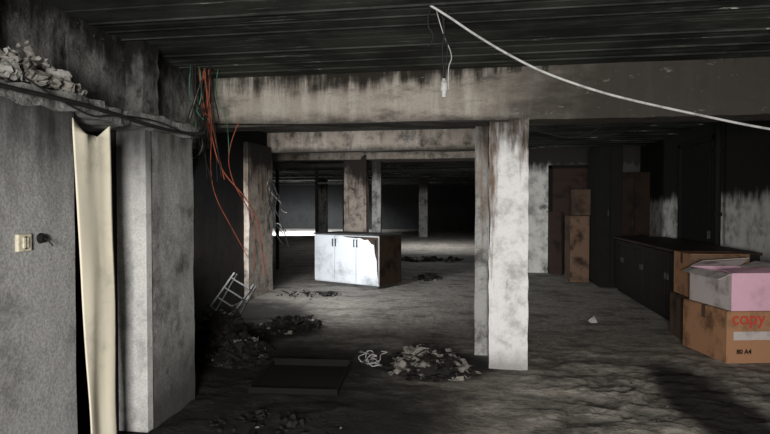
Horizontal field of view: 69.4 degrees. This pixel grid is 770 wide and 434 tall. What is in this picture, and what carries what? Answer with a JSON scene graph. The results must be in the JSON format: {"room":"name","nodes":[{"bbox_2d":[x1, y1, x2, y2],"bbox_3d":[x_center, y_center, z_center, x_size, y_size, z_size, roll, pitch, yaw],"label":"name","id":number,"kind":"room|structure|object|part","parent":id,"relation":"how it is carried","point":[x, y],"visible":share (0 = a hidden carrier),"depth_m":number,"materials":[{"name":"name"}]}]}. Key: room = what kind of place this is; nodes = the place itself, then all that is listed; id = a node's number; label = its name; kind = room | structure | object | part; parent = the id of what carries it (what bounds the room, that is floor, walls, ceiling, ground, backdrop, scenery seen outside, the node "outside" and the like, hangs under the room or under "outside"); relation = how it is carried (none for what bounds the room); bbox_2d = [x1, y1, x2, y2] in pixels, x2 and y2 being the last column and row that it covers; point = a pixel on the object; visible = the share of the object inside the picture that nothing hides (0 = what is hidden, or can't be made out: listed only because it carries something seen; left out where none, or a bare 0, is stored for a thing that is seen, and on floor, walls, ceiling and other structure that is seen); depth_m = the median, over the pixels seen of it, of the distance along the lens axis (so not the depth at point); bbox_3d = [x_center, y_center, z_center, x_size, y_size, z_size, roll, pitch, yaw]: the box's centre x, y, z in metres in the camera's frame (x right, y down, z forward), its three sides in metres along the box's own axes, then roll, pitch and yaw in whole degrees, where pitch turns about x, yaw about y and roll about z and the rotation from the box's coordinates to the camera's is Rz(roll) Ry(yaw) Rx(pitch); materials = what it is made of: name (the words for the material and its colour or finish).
{"room":"fire-damaged room","nodes":[
{"label":"fire-damaged room","id":0,"kind":"room"},
{"bbox_2d":[0,97,77,433],"bbox_3d":[-2.210,0.509,0.313,0.210,2.038,5.496,0,1,9],"label":"wall","id":1,"kind":"structure","parent":0,"point":[38,328],"depth_m":2.74,"materials":[{"name":"grey concrete"}]},
{"bbox_2d":[15,234,31,251],"bbox_3d":[-1.719,0.123,2.649,0.030,0.084,0.084,0,1,9],"label":"light switch","id":2,"kind":"object","parent":1,"relation":"attached to","point":[23,242],"visible":1,"depth_m":2.63,"materials":[{"name":"beige plastic"}]},
{"bbox_2d":[37,233,52,245],"bbox_3d":[-1.682,0.112,2.757,0.069,0.070,0.056,0,1,9],"label":"wall socket stub","id":3,"kind":"structure","parent":1,"relation":"attached to","point":[41,238],"depth_m":2.75,"materials":[{"name":"black plastic"}]},
{"bbox_2d":[0,74,194,138],"bbox_3d":[-1.983,-0.605,2.936,0.689,0.161,2.813,0,1,9],"label":"wall ledge","id":4,"kind":"object","parent":1,"relation":"attached to","point":[94,126],"visible":0.42,"depth_m":3.26,"materials":[{"name":"paint"}]},
{"bbox_2d":[0,40,87,96],"bbox_3d":[-1.871,-0.792,2.906,0.317,0.260,0.753,0,1,9],"label":"rubble","id":5,"kind":"object","parent":4,"relation":"on","point":[12,67],"visible":0.95,"depth_m":2.87,"materials":[{"name":"broken plaster"},{"name":"concrete rubble"}]},
{"bbox_2d":[72,118,116,433],"bbox_3d":[-1.618,0.438,3.110,0.043,1.930,0.322,0,1,9],"label":"door curtain","id":6,"kind":"object","parent":4,"relation":"hanging from","point":[92,154],"visible":1,"depth_m":3.13,"materials":[{"name":"beige fabric"}]},
{"bbox_2d":[0,83,206,134],"bbox_3d":[-1.627,-0.722,3.150,0.281,0.314,3.721,0,1,4],"label":"cable","id":7,"kind":"object","parent":4,"relation":"on","point":[2,85],"visible":0.94,"depth_m":3.01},
{"bbox_2d":[22,75,205,137],"bbox_3d":[-1.543,-0.799,3.794,0.227,0.474,2.426,0,1,2],"label":"cable","id":8,"kind":"object","parent":4,"relation":"on","point":[23,76],"visible":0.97,"depth_m":3.14,"materials":[{"name":"black rubber"}]},
{"bbox_2d":[74,168,87,393],"bbox_3d":[-2.286,0.368,4.472,1.260,2.130,0.080,0,1,9],"label":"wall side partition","id":9,"kind":"structure","parent":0,"point":[82,385],"depth_m":4.47,"materials":[{"name":"black"}]},
{"bbox_2d":[0,0,208,148],"bbox_3d":[-2.517,-0.958,1.629,0.249,0.759,8.078,0,1,9],"label":"wall","id":10,"kind":"structure","parent":0,"point":[93,59],"depth_m":3.82,"materials":[{"name":"paint"}]},
{"bbox_2d":[122,40,159,116],"bbox_3d":[-1.912,-1.014,4.349,0.211,0.694,0.244,0,1,9],"label":"pillar","id":11,"kind":"structure","parent":10,"relation":"attached to","point":[139,57],"depth_m":4.25,"materials":[{"name":"paint"}]},
{"bbox_2d":[149,130,194,428],"bbox_3d":[-1.611,0.428,4.008,0.215,2.038,0.570,0,1,9],"label":"wall column","id":12,"kind":"structure","parent":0,"point":[171,155],"depth_m":3.96,"materials":[{"name":"grey paint"}]},
{"bbox_2d":[110,130,152,432],"bbox_3d":[-1.680,0.425,3.681,0.250,1.990,0.090,0,1,9],"label":"door frame","id":13,"kind":"structure","parent":12,"relation":"attached to","point":[133,147],"depth_m":3.65,"materials":[{"name":"paint"}]},
{"bbox_2d":[192,130,266,320],"bbox_3d":[-3.104,0.042,3.822,0.150,2.810,12.150,0,1,9],"label":"wall","id":14,"kind":"structure","parent":0,"point":[218,253],"depth_m":7.91,"materials":[{"name":"grey concrete"}]},
{"bbox_2d":[243,141,272,299],"bbox_3d":[-2.124,0.059,9.285,0.135,2.526,1.052,0,1,9],"label":"pillar","id":15,"kind":"structure","parent":14,"relation":"attached to","point":[257,158],"depth_m":9.12,"materials":[{"name":"grey concrete"}]},
{"bbox_2d":[266,179,288,246],"bbox_3d":[-1.825,-0.064,9.373,0.413,1.149,0.286,-1,1,-26],"label":"wires","id":16,"kind":"object","parent":14,"relation":"attached to","point":[270,181],"visible":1,"depth_m":9.38,"materials":[{"name":"grey metal"}]},
{"bbox_2d":[272,184,474,229],"bbox_3d":[-0.076,-0.623,34.551,18.800,2.810,0.200,0,1,9],"label":"wall","id":17,"kind":"structure","parent":0,"point":[450,206],"depth_m":34.31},
{"bbox_2d":[38,0,769,184],"bbox_3d":[-3.047,-1.601,16.182,18.800,0.019,37.115,0,1,9],"label":"ceiling","id":18,"kind":"structure","parent":0,"point":[237,38],"depth_m":4.14,"materials":[{"name":"concrete"}]},
{"bbox_2d":[186,65,265,275],"bbox_3d":[-1.434,-0.408,4.984,0.676,1.902,0.369,0,1,1],"label":"wire bundle","id":19,"kind":"object","parent":18,"relation":"hanging from","point":[202,80],"visible":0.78,"depth_m":5.00,"materials":[{"name":"orange plastic"}]},
{"bbox_2d":[267,128,474,153],"bbox_3d":[-0.216,-1.307,9.580,3.912,0.377,0.316,0,1,9],"label":"beam","id":20,"kind":"structure","parent":18,"relation":"attached to","point":[427,140],"depth_m":9.44,"materials":[{"name":"grey concrete"}]},
{"bbox_2d":[272,151,474,161],"bbox_3d":[-2.349,-1.414,12.662,9.307,0.296,0.316,0,1,9],"label":"beam","id":21,"kind":"structure","parent":18,"relation":"attached to","point":[442,155],"depth_m":12.18,"materials":[{"name":"grey concrete"}]},
{"bbox_2d":[427,9,451,97],"bbox_3d":[0.349,-1.048,3.568,0.159,0.562,0.048,0,1,9],"label":"hanging cable","id":22,"kind":"object","parent":18,"relation":"hanging from","point":[444,88],"visible":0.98,"depth_m":3.56,"materials":[{"name":"white plastic"}]},
{"bbox_3d":[0.293,-1.212,3.577,0.043,0.235,0.014,0,1,0],"label":"cord","id":23,"kind":"part","parent":22,"relation":"part of","materials":[{"name":"black rubber"}]},
{"bbox_3d":[0.369,-1.103,3.564,0.033,0.451,0.012,0,1,9],"label":"cord","id":24,"kind":"part","parent":22,"relation":"part of","materials":[{"name":"grey plastic"}]},
{"bbox_2d":[440,78,447,97],"bbox_3d":[0.378,-0.827,3.569,0.048,0.120,0.048,0,1,9],"label":"socket","id":25,"kind":"object","parent":22,"relation":"attached to","point":[443,85],"depth_m":3.55,"materials":[{"name":"white plastic"}]},
{"bbox_3d":[0.378,-1.073,3.571,0.103,0.511,0.022,0,1,9],"label":"cord","id":26,"kind":"part","parent":22,"relation":"part of","materials":[{"name":"white plastic"}]},
{"bbox_3d":[0.387,-1.103,3.561,0.035,0.452,0.008,0,1,9],"label":"cord","id":27,"kind":"part","parent":22,"relation":"part of","materials":[{"name":"white plastic"}]},
{"bbox_2d":[204,57,769,131],"bbox_3d":[1.255,-1.138,5.219,6.216,0.529,0.372,0,1,9],"label":"beam","id":28,"kind":"structure","parent":18,"relation":"attached to","point":[734,89],"depth_m":5.08,"materials":[{"name":"grey concrete"}]},
{"bbox_2d":[214,120,508,124],"bbox_3d":[-0.310,-0.894,5.260,2.900,0.056,0.019,0,1,10],"label":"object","id":29,"kind":"structure","parent":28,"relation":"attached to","point":[449,120],"depth_m":5.21,"materials":[{"name":"grey concrete"}]},
{"bbox_2d":[430,6,769,129],"bbox_3d":[2.195,-0.872,3.476,3.831,0.910,0.024,0,1,0],"label":"cable","id":30,"kind":"object","parent":18,"relation":"hanging from","point":[433,7],"visible":1,"depth_m":3.48,"materials":[{"name":"white plastic"}]},
{"bbox_2d":[77,228,769,433],"bbox_3d":[-3.034,1.155,16.323,18.800,0.074,37.200,0,1,9],"label":"floor","id":31,"kind":"structure","parent":0,"point":[571,357],"depth_m":4.99,"materials":[{"name":"grey concrete"}]},
{"bbox_2d":[194,304,264,347],"bbox_3d":[-1.797,1.192,6.210,0.848,0.423,0.789,1,1,32],"label":"rubble","id":32,"kind":"object","parent":31,"relation":"on","point":[211,331],"visible":0.74,"depth_m":6.08,"materials":[{"name":"grey concrete"}]},
{"bbox_2d":[207,272,256,316],"bbox_3d":[-1.993,1.069,7.237,0.568,0.681,0.363,1,1,24],"label":"stepladder","id":33,"kind":"object","parent":31,"relation":"on","point":[234,273],"visible":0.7,"depth_m":7.23,"materials":[{"name":"metal"}]},
{"bbox_3d":[-2.140,0.979,7.267,0.028,0.600,0.025,26,-16,21],"label":"rail","id":34,"kind":"part","parent":33,"relation":"part of","materials":[{"name":"metal"}]},
{"bbox_3d":[-2.107,1.012,7.380,0.020,0.580,0.020,26,-6,21],"label":"rail","id":35,"kind":"part","parent":33,"relation":"part of","materials":[{"name":"metal"}]},
{"bbox_3d":[-1.857,1.119,7.143,0.028,0.600,0.025,26,-16,21],"label":"rail","id":36,"kind":"part","parent":33,"relation":"part of","materials":[{"name":"metal"}]},
{"bbox_3d":[-1.824,1.153,7.256,0.020,0.580,0.020,26,-6,21],"label":"rail","id":37,"kind":"part","parent":33,"relation":"part of","materials":[{"name":"metal"}]},
{"bbox_2d":[203,330,275,368],"bbox_3d":[-1.433,1.269,5.464,0.700,0.282,0.764,0,1,9],"label":"rubble","id":38,"kind":"object","parent":31,"relation":"on","point":[236,350],"visible":1,"depth_m":5.34,"materials":[{"name":"grey concrete"}]},
{"bbox_2d":[209,409,350,433],"bbox_3d":[-0.724,1.393,3.730,0.695,0.074,0.791,-1,2,-38],"label":"rubble","id":39,"kind":"object","parent":31,"relation":"on","point":[292,421],"visible":1,"depth_m":3.75,"materials":[{"name":"grey stone"}]},
{"bbox_2d":[257,315,322,334],"bbox_3d":[-1.176,1.291,6.896,0.806,0.153,0.933,0,1,-18],"label":"rubble","id":40,"kind":"object","parent":31,"relation":"on","point":[286,324],"visible":0.99,"depth_m":6.74,"materials":[{"name":"grey concrete"}]},
{"bbox_2d":[248,358,349,395],"bbox_3d":[-0.704,1.352,4.754,0.720,0.090,0.720,0,1,5],"label":"tray","id":41,"kind":"object","parent":31,"relation":"on","point":[293,376],"visible":1,"depth_m":4.74,"materials":[{"name":"black plastic"}]},
{"bbox_2d":[276,290,340,299],"bbox_3d":[-1.272,1.264,9.292,1.026,0.090,0.835,1,2,40],"label":"debris","id":42,"kind":"object","parent":31,"relation":"on","point":[331,293],"visible":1,"depth_m":9.20,"materials":[{"name":"grey wood"}]},
{"bbox_2d":[318,179,327,231],"bbox_3d":[-3.019,-0.449,27.026,0.414,2.793,0.411,0,1,9],"label":"pillar","id":43,"kind":"structure","parent":31,"relation":"on","point":[323,188],"depth_m":26.83,"materials":[{"name":"grey concrete"}]},
{"bbox_2d":[344,155,368,231],"bbox_3d":[-0.634,-0.053,12.414,0.516,2.642,0.319,0,1,9],"label":"pillar","id":44,"kind":"structure","parent":31,"relation":"on","point":[356,172],"depth_m":12.26,"materials":[{"name":"grey concrete"}]},
{"bbox_2d":[313,231,401,288],"bbox_3d":[-0.531,0.786,10.581,1.540,0.970,0.780,1,1,34],"label":"base cabinet","id":45,"kind":"object","parent":31,"relation":"on","point":[347,258],"visible":1,"depth_m":10.24,"materials":[{"name":"laminate"}]},
{"bbox_3d":[-1.146,0.774,10.575,0.488,0.855,0.020,1,1,34],"label":"door","id":46,"kind":"part","parent":45,"relation":"part of","materials":[{"name":"white laminate"}]},
{"bbox_3d":[-0.732,0.780,10.294,0.488,0.855,0.020,1,1,34],"label":"door","id":47,"kind":"part","parent":45,"relation":"part of","materials":[{"name":"white laminate"}]},
{"bbox_3d":[-0.319,0.786,10.014,0.488,0.855,0.020,1,1,34],"label":"door","id":48,"kind":"part","parent":45,"relation":"part of","materials":[{"name":"white laminate"}]},
{"bbox_2d":[358,350,386,366],"bbox_3d":[-0.125,1.307,5.104,0.285,0.134,0.258,0,1,9],"label":"cable coil","id":49,"kind":"object","parent":31,"relation":"on","point":[366,353],"visible":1,"depth_m":5.15,"materials":[{"name":"white plastic"}]},
{"bbox_2d":[274,159,474,268],"bbox_3d":[-0.238,-0.043,12.602,4.700,2.540,0.100,0,1,9],"label":"frame","id":50,"kind":"object","parent":31,"relation":"on","point":[276,166],"visible":0.61,"depth_m":12.78,"materials":[{"name":"metal"}]},
{"bbox_3d":[-1.719,-1.178,12.818,1.700,0.080,0.100,0,1,9],"label":"head rail","id":51,"kind":"part","parent":50,"relation":"part of","materials":[{"name":"black metal"}]},
{"bbox_3d":[-1.719,-0.778,12.826,1.700,0.040,0.080,0,1,9],"label":"rail","id":52,"kind":"part","parent":50,"relation":"part of","materials":[{"name":"metal"}]},
{"bbox_3d":[0.995,-1.268,12.376,2.200,0.080,0.100,0,1,9],"label":"head rail","id":53,"kind":"part","parent":50,"relation":"part of","materials":[{"name":"black metal"}]},
{"bbox_2d":[372,160,381,231],"bbox_3d":[-0.186,-0.059,12.619,0.208,2.634,0.158,0,1,9],"label":"pier","id":54,"kind":"object","parent":31,"relation":"on","point":[376,164],"visible":0.56,"depth_m":12.54,"materials":[{"name":"grey concrete"}]},
{"bbox_2d":[419,178,427,236],"bbox_3d":[1.820,-0.433,26.243,0.412,2.799,0.411,0,1,9],"label":"pillar","id":55,"kind":"structure","parent":31,"relation":"on","point":[423,182],"depth_m":26.05,"materials":[{"name":"grey concrete"}]},
{"bbox_2d":[414,272,442,280],"bbox_3d":[0.884,1.211,11.437,0.617,0.128,0.978,0,1,9],"label":"debris","id":56,"kind":"object","parent":31,"relation":"on","point":[430,276],"visible":1,"depth_m":11.34,"materials":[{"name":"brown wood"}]},
{"bbox_2d":[382,343,481,382],"bbox_3d":[0.422,1.277,5.023,0.904,0.262,0.680,0,1,9],"label":"debris heap","id":57,"kind":"object","parent":31,"relation":"on","point":[426,362],"visible":1,"depth_m":4.89,"materials":[{"name":"broken plaster"},{"name":"concrete rubble"}]},
{"bbox_2d":[401,256,463,261],"bbox_3d":[1.166,1.133,15.084,1.976,0.189,0.866,0,1,9],"label":"debris","id":58,"kind":"object","parent":31,"relation":"on","point":[406,258],"visible":0.89,"depth_m":14.97,"materials":[{"name":"grey wood"}]},
{"bbox_2d":[474,126,488,354],"bbox_3d":[0.989,0.002,5.701,0.139,2.817,0.336,0,1,9],"label":"pier","id":59,"kind":"object","parent":31,"relation":"on","point":[481,132],"visible":0.83,"depth_m":5.54,"materials":[{"name":"grey concrete"}]},
{"bbox_2d":[488,118,528,370],"bbox_3d":[1.151,0.263,5.226,0.360,2.318,0.350,0,1,9],"label":"pillar","id":60,"kind":"structure","parent":31,"relation":"on","point":[508,287],"depth_m":5.06,"materials":[{"name":"white concrete"}]},
{"bbox_2d":[548,212,561,273],"bbox_3d":[3.682,0.560,12.053,0.260,1.342,0.184,0,1,9],"label":"leaning board","id":61,"kind":"object","parent":31,"relation":"on","point":[554,218],"visible":1,"depth_m":12.04,"materials":[{"name":"brown wood"}]},
{"bbox_2d":[564,215,589,281],"bbox_3d":[3.793,0.614,11.009,0.362,1.286,0.500,0,1,6],"label":"cardboard box","id":62,"kind":"object","parent":31,"relation":"on","point":[576,265],"visible":1,"depth_m":10.77,"materials":[{"name":"brown cardboard"}]},
{"bbox_2d":[571,189,589,214],"bbox_3d":[3.864,-0.290,10.970,0.322,0.505,0.400,0,1,9],"label":"cardboard box","id":63,"kind":"object","parent":62,"relation":"on","point":[580,198],"visible":0.95,"depth_m":10.78,"materials":[{"name":"brown cardboard"}]},
{"bbox_2d":[588,316,597,322],"bbox_3d":[2.634,1.298,7.063,0.121,0.090,0.046,1,1,34],"label":"paper scrap","id":64,"kind":"object","parent":31,"relation":"on","point":[593,319],"visible":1,"depth_m":7.06,"materials":[{"name":"white paper"}]},
{"bbox_2d":[588,144,622,287],"bbox_3d":[4.140,-0.027,10.490,0.420,2.600,0.970,0,1,9],"label":"wardrobe","id":65,"kind":"object","parent":31,"relation":"on","point":[605,161],"visible":0.9,"depth_m":10.05,"materials":[{"name":"wood"}]},
{"bbox_3d":[3.982,-0.048,10.763,0.020,2.470,0.460,0,1,9],"label":"door","id":66,"kind":"part","parent":65,"relation":"part of","materials":[{"name":"black wood"}]},
{"bbox_3d":[3.908,-0.038,10.304,0.020,2.470,0.450,0,1,9],"label":"door","id":67,"kind":"part","parent":65,"relation":"part of","materials":[{"name":"black wood"}]},
{"bbox_3d":[3.976,-0.033,10.055,0.175,2.470,0.020,0,1,9],"label":"door","id":68,"kind":"part","parent":65,"relation":"part of","materials":[{"name":"black wood"}]},
{"bbox_3d":[4.142,-1.312,10.472,0.420,0.030,0.950,0,1,9],"label":"cornice","id":69,"kind":"part","parent":65,"relation":"part of","materials":[{"name":"black wood"}]},
{"bbox_3d":[4.168,-0.032,10.024,0.195,2.470,0.020,0,1,9],"label":"door","id":70,"kind":"part","parent":65,"relation":"part of","materials":[{"name":"black wood"}]},
{"bbox_2d":[622,172,650,236],"bbox_3d":[5.005,0.178,11.393,0.600,2.150,0.720,0,1,9],"label":"wardrobe","id":71,"kind":"object","parent":31,"relation":"on","point":[636,185],"visible":0.27,"depth_m":11.04,"materials":[{"name":"wood"}]},
{"bbox_3d":[4.816,0.170,11.089,0.265,2.020,0.020,0,1,9],"label":"door","id":72,"kind":"part","parent":71,"relation":"part of","materials":[{"name":"brown wood"}]},
{"bbox_3d":[5.006,-0.881,11.380,0.600,0.030,0.700,0,1,9],"label":"cornice","id":73,"kind":"part","parent":71,"relation":"part of","materials":[{"name":"brown wood"}]},
{"bbox_3d":[5.098,0.171,11.043,0.285,2.020,0.020,0,1,9],"label":"door","id":74,"kind":"part","parent":71,"relation":"part of","materials":[{"name":"brown wood"}]},
{"bbox_2d":[566,383,745,433],"bbox_3d":[1.986,1.409,4.077,1.337,0.019,1.227,0,1,9],"label":"debris","id":75,"kind":"object","parent":31,"relation":"on","point":[630,383],"visible":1,"depth_m":4.07,"materials":[{"name":"grey stone"}]},
{"bbox_2d":[670,291,688,339],"bbox_3d":[3.612,1.117,6.244,0.622,0.486,0.450,0,1,7],"label":"cardboard box","id":76,"kind":"object","parent":31,"relation":"on","point":[676,299],"visible":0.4,"depth_m":6.31,"materials":[{"name":"brown cardboard"}]},
{"bbox_2d":[674,251,749,296],"bbox_3d":[3.629,0.633,6.210,0.602,0.476,0.450,0,1,7],"label":"cardboard box","id":77,"kind":"object","parent":76,"relation":"on","point":[683,260],"visible":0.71,"depth_m":6.14,"materials":[{"name":"brown cardboard"}]},
{"bbox_3d":[3.643,0.398,6.317,0.600,0.008,0.223,0,1,7],"label":"lid","id":78,"kind":"part","parent":77,"relation":"part of","materials":[{"name":"cardboard"}]},
{"bbox_3d":[3.615,0.403,6.092,0.600,0.008,0.223,0,1,7],"label":"lid","id":79,"kind":"part","parent":77,"relation":"part of","materials":[{"name":"cardboard"}]},
{"bbox_2d":[613,236,762,320],"bbox_3d":[4.181,0.850,8.106,0.870,0.950,3.300,0,1,9],"label":"sideboard","id":80,"kind":"object","parent":31,"relation":"on","point":[644,266],"visible":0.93,"depth_m":7.89,"materials":[{"name":"brown wood"}]},
{"bbox_3d":[4.006,0.795,9.501,0.022,0.800,0.524,0,1,9],"label":"door","id":81,"kind":"part","parent":80,"relation":"part of","materials":[{"name":"brown wood"}]},
{"bbox_3d":[3.920,0.806,8.968,0.022,0.800,0.524,0,1,9],"label":"door","id":82,"kind":"part","parent":80,"relation":"part of","materials":[{"name":"brown wood"}]},
{"bbox_3d":[3.834,0.818,8.435,0.022,0.800,0.524,0,1,9],"label":"door","id":83,"kind":"part","parent":80,"relation":"part of","materials":[{"name":"brown wood"}]},
{"bbox_3d":[3.747,0.829,7.902,0.022,0.800,0.524,0,1,9],"label":"door","id":84,"kind":"part","parent":80,"relation":"part of","materials":[{"name":"brown wood"}]},
{"bbox_3d":[3.661,0.841,7.369,0.022,0.800,0.524,0,1,9],"label":"door","id":85,"kind":"part","parent":80,"relation":"part of","materials":[{"name":"brown wood"}]},
{"bbox_3d":[3.575,0.852,6.836,0.022,0.800,0.524,0,1,9],"label":"door","id":86,"kind":"part","parent":80,"relation":"part of","materials":[{"name":"brown wood"}]},
{"bbox_2d":[683,299,769,363],"bbox_3d":[3.507,1.126,5.602,0.622,0.496,0.703,0,1,-3],"label":"carton","id":87,"kind":"object","parent":31,"relation":"on","point":[726,336],"visible":1,"depth_m":5.26,"materials":[{"name":"cardboard"}]},
{"bbox_3d":[3.499,0.880,5.774,0.620,0.008,0.348,0,1,-3],"label":"lid","id":88,"kind":"part","parent":87,"relation":"part of","materials":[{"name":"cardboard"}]},
{"bbox_2d":[682,258,769,310],"bbox_3d":[3.532,0.650,5.567,0.810,0.452,0.663,0,1,-3],"label":"carton","id":89,"kind":"object","parent":87,"relation":"on","point":[726,284],"visible":1,"depth_m":5.33,"materials":[{"name":"pink cardboard"}]},
{"bbox_3d":[3.516,0.888,5.423,0.620,0.008,0.348,0,1,-3],"label":"lid","id":90,"kind":"part","parent":87,"relation":"part of","materials":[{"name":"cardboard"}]},
{"bbox_2d":[736,349,751,353],"bbox_3d":[3.388,1.271,5.248,0.147,0.046,0.002,0,1,-3],"label":"print","id":91,"kind":"object","parent":87,"relation":"attached to","point":[738,351],"depth_m":5.25},
{"bbox_2d":[732,316,769,339],"bbox_3d":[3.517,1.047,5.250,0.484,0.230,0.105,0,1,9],"label":"print","id":92,"kind":"object","parent":87,"relation":"attached to","point":[743,327],"depth_m":5.25},
{"bbox_2d":[488,147,639,272],"bbox_3d":[3.971,-0.142,12.323,3.500,2.810,0.200,0,1,9],"label":"wall","id":93,"kind":"structure","parent":0,"point":[539,158],"depth_m":12.30,"materials":[{"name":"paint"}]},
{"bbox_2d":[548,165,551,272],"bbox_3d":[3.627,0.050,12.231,0.070,2.370,0.080,0,1,9],"label":"door frame","id":94,"kind":"structure","parent":93,"relation":"attached to","point":[549,167],"depth_m":12.19,"materials":[{"name":"black wood"}]},
{"bbox_2d":[548,165,587,167],"bbox_3d":[4.046,-1.098,12.139,0.920,0.070,0.080,0,1,9],"label":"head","id":95,"kind":"object","parent":93,"relation":"attached to","point":[553,166],"visible":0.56,"depth_m":12.10},
{"bbox_2d":[552,168,587,272],"bbox_3d":[4.049,0.081,12.184,0.780,2.290,0.040,0,1,9],"label":"door frame","id":96,"kind":"structure","parent":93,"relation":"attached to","point":[555,171],"depth_m":12.18,"materials":[{"name":"brown wood"}]},
{"bbox_2d":[561,229,564,266],"bbox_3d":[4.045,0.679,12.172,0.540,0.816,0.014,0,1,9],"label":"panel","id":97,"kind":"object","parent":96,"relation":"attached to","point":[562,230],"visible":0.02,"depth_m":12.19,"materials":[{"name":"brown wood"}]},
{"bbox_2d":[557,175,582,220],"bbox_3d":[4.045,-0.413,12.149,0.540,1.000,0.014,0,1,9],"label":"panel","id":98,"kind":"object","parent":96,"relation":"attached to","point":[565,183],"visible":0.64,"depth_m":12.15,"materials":[{"name":"brown wood"}]},
{"bbox_2d":[640,120,769,262],"bbox_3d":[4.345,0.032,4.312,0.200,2.810,15.500,0,1,9],"label":"wall","id":99,"kind":"structure","parent":0,"point":[745,169],"depth_m":7.66,"materials":[{"name":"paint"}]},
{"bbox_2d":[677,145,681,238],"bbox_3d":[5.026,0.035,9.456,0.080,2.520,0.070,0,1,9],"label":"door frame","id":100,"kind":"structure","parent":99,"relation":"attached to","point":[679,211],"depth_m":9.42,"materials":[{"name":"black wood"}]},
{"bbox_2d":[681,141,711,243],"bbox_3d":[4.907,0.080,8.782,0.100,2.440,1.300,0,1,9],"label":"door frame","id":101,"kind":"structure","parent":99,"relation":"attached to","point":[695,228],"depth_m":8.83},
{"bbox_2d":[683,233,709,243],"bbox_3d":[4.912,0.720,8.795,0.014,0.879,1.060,0,1,9],"label":"panel","id":102,"kind":"object","parent":101,"relation":"attached to","point":[690,237],"visible":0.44,"depth_m":8.74,"materials":[{"name":"black"}]},
{"bbox_2d":[683,151,710,222],"bbox_3d":[4.912,-0.452,8.770,0.014,1.075,1.060,0,1,9],"label":"panel","id":103,"kind":"object","parent":101,"relation":"attached to","point":[697,167],"visible":1,"depth_m":8.71,"materials":[{"name":"black wood"}]},
{"bbox_3d":[4.792,0.262,8.232,0.050,0.120,0.030,0,1,9],"label":"handle","id":104,"kind":"part","parent":101,"relation":"part of","materials":[{"name":"grey metal"}]},
{"bbox_2d":[711,137,714,244],"bbox_3d":[4.807,0.065,8.104,0.080,2.520,0.070,0,1,9],"label":"door frame","id":105,"kind":"structure","parent":99,"relation":"attached to","point":[713,140],"depth_m":8.09,"materials":[{"name":"black wood"}]},
{"bbox_2d":[713,121,722,245],"bbox_3d":[4.723,-0.041,7.897,0.110,2.740,0.110,0,1,9],"label":"pipe","id":106,"kind":"object","parent":99,"relation":"attached to","point":[718,150],"visible":0.59,"depth_m":7.86,"materials":[{"name":"black metal"}]}
]}

